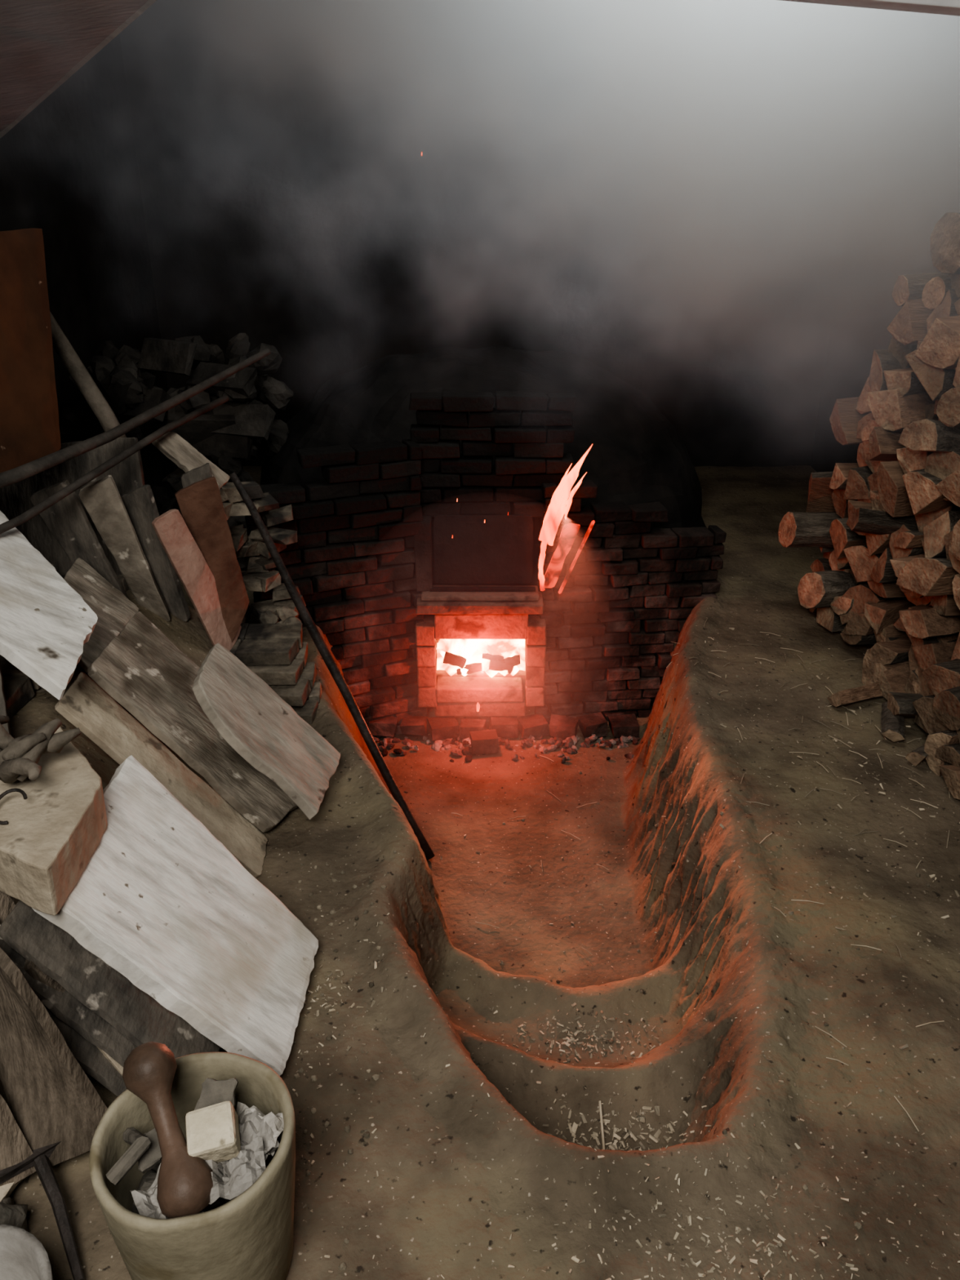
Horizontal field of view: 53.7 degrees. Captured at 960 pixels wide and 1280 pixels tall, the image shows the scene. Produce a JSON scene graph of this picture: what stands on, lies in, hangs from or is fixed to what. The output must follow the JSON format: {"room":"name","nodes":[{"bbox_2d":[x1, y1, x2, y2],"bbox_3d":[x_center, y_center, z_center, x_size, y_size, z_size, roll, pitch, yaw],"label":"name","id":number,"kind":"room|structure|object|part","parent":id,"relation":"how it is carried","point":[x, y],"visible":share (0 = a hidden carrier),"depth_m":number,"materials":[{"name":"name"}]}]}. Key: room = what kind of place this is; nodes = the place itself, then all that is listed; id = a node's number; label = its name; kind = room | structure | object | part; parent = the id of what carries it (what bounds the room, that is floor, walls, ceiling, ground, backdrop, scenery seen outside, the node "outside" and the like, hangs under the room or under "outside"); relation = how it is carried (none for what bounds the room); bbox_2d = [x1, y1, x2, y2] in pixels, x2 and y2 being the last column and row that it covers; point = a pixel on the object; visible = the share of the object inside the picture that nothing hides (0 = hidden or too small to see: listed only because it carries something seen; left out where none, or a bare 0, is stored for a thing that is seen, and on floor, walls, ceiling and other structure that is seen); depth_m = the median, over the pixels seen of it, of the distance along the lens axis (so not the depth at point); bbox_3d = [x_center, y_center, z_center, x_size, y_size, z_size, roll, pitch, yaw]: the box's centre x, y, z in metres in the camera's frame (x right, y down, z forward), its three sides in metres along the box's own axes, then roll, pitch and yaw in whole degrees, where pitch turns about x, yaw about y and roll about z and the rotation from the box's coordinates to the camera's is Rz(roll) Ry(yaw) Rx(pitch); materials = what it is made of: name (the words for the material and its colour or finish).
{"room":"wood-fired kiln shed","nodes":[
{"label":"wood-fired kiln shed","id":0,"kind":"room"},
{"bbox_2d":[0,34,178,484],"bbox_3d":[-2.150,-0.905,2.888,0.100,4.000,7.200,0,25,0],"label":"wall","id":1,"kind":"structure","parent":0,"point":[68,168],"depth_m":5.09,"materials":[{"name":"ceramic"}]},
{"bbox_2d":[0,0,156,138],"bbox_3d":[-1.430,-1.796,2.529,1.338,0.975,2.305,0,25,0],"label":"roof panel","id":2,"kind":"object","parent":1,"relation":"attached to","point":[43,43],"visible":1,"depth_m":2.88,"materials":[{"name":"brown wood"}]},
{"bbox_2d":[0,465,959,1279],"bbox_3d":[0.085,0.356,3.454,4.570,1.041,7.160,0,25,0],"label":"ground","id":3,"kind":"structure","parent":0,"point":[427,1215],"depth_m":2.43,"materials":[{"name":"brown soil"}]},
{"bbox_2d":[0,1196,28,1231],"bbox_3d":[-0.914,1.010,1.734,0.326,0.183,0.217,23,33,40],"label":"stone","id":4,"kind":"object","parent":3,"relation":"on","point":[11,1213],"visible":0.34,"depth_m":1.67,"materials":[{"name":"grey stone"}]},
{"bbox_2d":[0,1177,25,1201],"bbox_3d":[-0.959,0.933,1.794,0.262,0.118,0.160,10,27,20],"label":"board","id":5,"kind":"object","parent":4,"relation":"on","point":[6,1190],"visible":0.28,"depth_m":1.73,"materials":[{"name":"beige wood"}]},
{"bbox_2d":[0,1224,53,1279],"bbox_3d":[-0.800,1.096,1.482,0.270,0.160,0.270,0,25,0],"label":"clay pot","id":6,"kind":"object","parent":3,"relation":"on","point":[23,1256],"visible":1,"depth_m":1.56,"materials":[{"name":"ceramic"}]},
{"bbox_2d":[0,1141,84,1279],"bbox_3d":[-0.800,1.010,1.696,0.165,0.091,0.295,-9,26,-18],"label":"pick","id":7,"kind":"object","parent":3,"relation":"on","point":[39,1159],"visible":0.71,"depth_m":1.71,"materials":[{"name":"metal"}]},
{"bbox_2d":[0,891,107,1186],"bbox_3d":[-0.878,0.718,1.772,0.374,0.495,0.396,0,25,0],"label":"planks","id":8,"kind":"object","parent":3,"relation":"on","point":[51,1099],"visible":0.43,"depth_m":1.74,"materials":[{"name":"brown wood"}]},
{"bbox_2d":[0,574,128,719],"bbox_3d":[-1.454,0.365,2.672,0.816,0.486,2.078,0,25,0],"label":"heap","id":9,"kind":"object","parent":3,"relation":"on","point":[20,688],"visible":0.02,"depth_m":2.65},
{"bbox_2d":[0,665,11,735],"bbox_3d":[-1.555,0.023,2.398,0.695,0.549,0.496,-6,26,-13],"label":"shelf board","id":10,"kind":"object","parent":9,"relation":"on","point":[3,706],"visible":0.5,"depth_m":2.39,"materials":[{"name":"grey wood"}]},
{"bbox_2d":[0,510,97,700],"bbox_3d":[-1.375,-0.153,2.590,0.983,0.342,0.411,21,32,38],"label":"board","id":11,"kind":"object","parent":10,"relation":"on","point":[46,624],"visible":0.96,"depth_m":2.51,"materials":[{"name":"white wood"}]},
{"bbox_2d":[0,395,229,533],"bbox_3d":[-1.192,-0.549,3.046,0.100,0.246,1.308,11,27,22],"label":"pole","id":12,"kind":"object","parent":11,"relation":"on","point":[59,495],"visible":1,"depth_m":3.00,"materials":[{"name":"brown wood"}]},
{"bbox_2d":[0,347,271,488],"bbox_3d":[-1.164,-0.633,2.951,1.408,0.371,0.295,-23,33,-39],"label":"pole","id":13,"kind":"object","parent":11,"relation":"on","point":[23,472],"visible":1,"depth_m":3.06,"materials":[{"name":"brown wood"}]},
{"bbox_2d":[0,227,61,472],"bbox_3d":[-1.408,-0.831,2.789,0.104,0.683,0.641,5,25,10],"label":"board","id":14,"kind":"object","parent":13,"relation":"on","point":[29,425],"visible":0.87,"depth_m":2.86,"materials":[{"name":"brown wood"}]},
{"bbox_2d":[0,437,144,590],"bbox_3d":[-1.449,-0.379,3.373,0.590,0.647,0.218,0,25,0],"label":"wooden planks","id":15,"kind":"object","parent":9,"relation":"on","point":[127,475],"visible":0.17,"depth_m":3.34,"materials":[{"name":"grey wood"}]},
{"bbox_2d":[49,311,126,437],"bbox_3d":[-1.467,-1.055,3.267,0.441,0.774,0.060,6,26,13],"label":"wooden post","id":16,"kind":"object","parent":15,"relation":"on","point":[107,418],"visible":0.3,"depth_m":3.29,"materials":[{"name":"wood"}]},
{"bbox_2d":[29,479,128,599],"bbox_3d":[-1.310,-0.296,3.134,0.257,0.490,0.083,-10,27,-20],"label":"board","id":17,"kind":"object","parent":3,"relation":"on","point":[67,520],"visible":0.56,"depth_m":3.08,"materials":[{"name":"grey wood"}]},
{"bbox_2d":[0,900,220,1096],"bbox_3d":[-0.751,0.685,2.017,0.408,0.458,0.505,0,25,0],"label":"wooden plank","id":18,"kind":"object","parent":3,"relation":"on","point":[99,1006],"depth_m":1.85,"materials":[{"name":"brown wood"}]},
{"bbox_3d":[-0.760,0.773,1.875,0.167,0.177,0.035,11,27,22],"label":"pale slat","id":19,"kind":"part","parent":18,"relation":"part of","materials":[{"name":"beige wood"}]},
{"bbox_2d":[79,475,170,621],"bbox_3d":[-1.193,-0.301,3.190,0.224,0.531,0.091,-10,27,-21],"label":"board","id":20,"kind":"object","parent":3,"relation":"on","point":[102,500],"visible":0.91,"depth_m":3.15,"materials":[{"name":"grey wood"}]},
{"bbox_2d":[120,484,191,622],"bbox_3d":[-1.118,-0.291,3.259,0.169,0.508,0.084,0,25,0],"label":"board","id":21,"kind":"object","parent":3,"relation":"on","point":[140,506],"visible":0.7,"depth_m":3.23,"materials":[{"name":"wood"}]},
{"bbox_2d":[54,671,267,877],"bbox_3d":[-0.867,0.377,2.637,0.567,0.508,0.187,5,25,10],"label":"plank","id":22,"kind":"object","parent":3,"relation":"on","point":[85,704],"visible":0.88,"depth_m":2.62,"materials":[{"name":"brown wood"}]},
{"bbox_2d":[63,557,138,672],"bbox_3d":[-1.194,-0.085,2.862,0.218,0.163,0.522,0,25,0],"label":"board","id":23,"kind":"object","parent":22,"relation":"on","point":[113,610],"visible":0.55,"depth_m":2.93,"materials":[{"name":"wood"}]},
{"bbox_2d":[31,755,318,1075],"bbox_3d":[-0.631,0.601,2.125,0.477,0.481,0.532,0,25,0],"label":"board","id":24,"kind":"object","parent":3,"relation":"on","point":[160,900],"visible":0.88,"depth_m":2.05,"materials":[{"name":"white wood"}]},
{"bbox_2d":[0,726,107,915],"bbox_3d":[-0.945,0.355,1.999,0.306,0.136,0.517,0,25,0],"label":"wood block","id":25,"kind":"object","parent":24,"relation":"on","point":[51,836],"visible":0.89,"depth_m":1.87,"materials":[{"name":"beige wood"}]},
{"bbox_2d":[0,787,27,824],"bbox_3d":[-0.936,0.328,1.877,0.055,0.036,0.076,9,26,18],"label":"wire","id":26,"kind":"object","parent":25,"relation":"on","point":[24,795],"visible":1,"depth_m":1.89,"materials":[{"name":"metal"}]},
{"bbox_2d":[0,715,81,783],"bbox_3d":[-0.988,0.211,1.992,0.392,0.175,0.203,16,29,30],"label":"gloves","id":27,"kind":"object","parent":25,"relation":"on","point":[20,757],"visible":1,"depth_m":1.94,"materials":[{"name":"beige leather"}]},
{"bbox_2d":[59,333,293,576],"bbox_3d":[-1.460,-0.897,4.719,1.052,1.208,0.831,0,25,0],"label":"firewood pile","id":28,"kind":"object","parent":3,"relation":"on","point":[230,432],"visible":0.37,"depth_m":4.37,"materials":[{"name":"wood"}]},
{"bbox_2d":[88,1041,295,1279],"bbox_3d":[-0.457,0.886,1.563,0.317,0.469,0.315,0,25,0],"label":"bucket","id":29,"kind":"object","parent":3,"relation":"on","point":[192,1166],"visible":1,"depth_m":1.48,"materials":[{"name":"clay"},{"name":"paper"},{"name":"wood"}]},
{"bbox_2d":[87,611,297,832],"bbox_3d":[-0.836,0.261,2.801,0.604,0.534,0.373,8,26,16],"label":"board","id":30,"kind":"object","parent":3,"relation":"on","point":[140,668],"visible":0.79,"depth_m":2.75,"materials":[{"name":"brown wood"}]},
{"bbox_2d":[181,462,212,488],"bbox_3d":[-0.978,-0.367,3.444,0.148,0.551,0.038,-6,26,-13],"label":"board","id":31,"kind":"object","parent":3,"relation":"on","point":[202,473],"visible":0.18,"depth_m":3.33,"materials":[{"name":"grey wood"}]},
{"bbox_2d":[151,431,229,489],"bbox_3d":[-1.027,-0.626,3.375,0.241,0.227,0.117,0,25,0],"label":"plank","id":32,"kind":"object","parent":31,"relation":"on","point":[175,447],"visible":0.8,"depth_m":3.34,"materials":[{"name":"beige wood"}]},
{"bbox_2d":[219,481,306,624],"bbox_3d":[-0.877,-0.240,3.696,0.395,0.742,0.395,0,25,0],"label":"firewood stack","id":33,"kind":"object","parent":3,"relation":"on","point":[259,576],"visible":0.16,"depth_m":3.69,"materials":[{"name":"brown wood"}]},
{"bbox_2d":[192,643,340,819],"bbox_3d":[-0.630,0.261,2.804,0.381,0.397,0.373,0,25,0],"label":"board","id":34,"kind":"object","parent":3,"relation":"on","point":[253,719],"visible":1,"depth_m":2.77,"materials":[{"name":"brown wood"}]},
{"bbox_2d":[229,622,322,724],"bbox_3d":[-0.833,0.124,3.479,0.498,0.237,0.414,0,25,0],"label":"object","id":35,"kind":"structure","parent":3,"relation":"on","point":[277,653],"depth_m":3.41,"materials":[{"name":"grey wood"}]},
{"bbox_2d":[151,508,241,650],"bbox_3d":[-0.939,-0.195,3.283,0.116,0.565,0.319,16,29,30],"label":"plank","id":36,"kind":"object","parent":35,"relation":"on","point":[184,553],"visible":0.77,"depth_m":3.22,"materials":[{"name":"wood"}]},
{"bbox_2d":[174,476,248,642],"bbox_3d":[-0.921,-0.267,3.333,0.213,0.608,0.102,-14,28,-27],"label":"plank","id":37,"kind":"object","parent":35,"relation":"on","point":[200,504],"visible":0.82,"depth_m":3.31,"materials":[{"name":"brown wood"}]},
{"bbox_2d":[229,471,434,860],"bbox_3d":[-0.518,0.113,3.518,0.810,1.415,0.092,13,28,26],"label":"iron poker","id":38,"kind":"object","parent":3,"relation":"on","point":[319,642],"visible":0.91,"depth_m":3.55,"materials":[{"name":"black metal"}]},
{"bbox_2d":[244,345,726,764],"bbox_3d":[0.003,-0.466,4.572,2.520,1.656,1.457,0,25,0],"label":"kiln","id":39,"kind":"object","parent":3,"relation":"on","point":[604,550],"visible":0.88,"depth_m":4.29,"materials":[{"name":"brick"}]},
{"bbox_3d":[0.005,0.061,4.360,0.590,0.621,0.193,0,25,0],"label":"stoke hole frame","id":40,"kind":"part","parent":39,"relation":"part of","materials":[{"name":"brick"}]},
{"bbox_3d":[0.012,-0.383,4.193,0.470,0.327,0.094,0,25,0],"label":"iron door","id":41,"kind":"part","parent":39,"relation":"part of","materials":[{"name":"black metal"}]},
{"bbox_2d":[290,648,945,1270],"bbox_3d":[0.440,0.867,2.842,2.092,0.642,2.769,0,25,0],"label":"pebbles","id":42,"kind":"object","parent":3,"relation":"on","point":[858,1224],"visible":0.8,"depth_m":2.21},
{"bbox_2d":[292,627,959,1279],"bbox_3d":[0.405,0.886,2.785,2.805,0.644,3.482,0,25,0],"label":"debris","id":43,"kind":"object","parent":3,"relation":"on","point":[613,1146],"visible":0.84,"depth_m":2.15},
{"bbox_2d":[453,617,959,1149],"bbox_3d":[0.665,0.714,3.148,1.732,0.641,2.490,0,25,0],"label":"twigs","id":44,"kind":"object","parent":3,"relation":"on","point":[599,1101],"visible":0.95,"depth_m":3.02,"materials":[{"name":"brown wood"}]},
{"bbox_2d":[777,212,959,799],"bbox_3d":[1.740,-0.518,3.167,0.761,1.783,2.211,-1,25,-3],"label":"firewood stack","id":45,"kind":"object","parent":3,"relation":"on","point":[886,524],"visible":1,"depth_m":3.30,"materials":[{"name":"brown wood"}]},
{"bbox_2d":[827,682,951,766],"bbox_3d":[1.497,0.330,3.239,0.232,0.082,0.733,-7,26,-16],"label":"loose kindling","id":46,"kind":"object","parent":3,"relation":"on","point":[892,726],"visible":0.68,"depth_m":3.35,"materials":[{"name":"brown wood"}]},
{"bbox_2d":[119,0,878,466],"bbox_3d":[0.100,-2.406,6.105,4.600,4.000,0.100,0,25,0],"label":"wall","id":47,"kind":"structure","parent":0,"point":[655,194],"depth_m":5.85,"materials":[{"name":"ceramic"}]},
{"bbox_2d":[780,0,959,16],"bbox_3d":[1.249,-1.483,2.175,1.903,0.230,0.103,0,25,0],"label":"roof beam","id":48,"kind":"structure","parent":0,"point":[949,7],"depth_m":2.17,"materials":[{"name":"grey wood"}]},
{"bbox_2d":[810,8,959,471],"bbox_3d":[2.350,-0.905,2.888,0.100,4.000,7.200,0,25,0],"label":"wall","id":49,"kind":"structure","parent":0,"point":[906,178],"depth_m":5.33,"materials":[{"name":"ceramic"}]}
]}

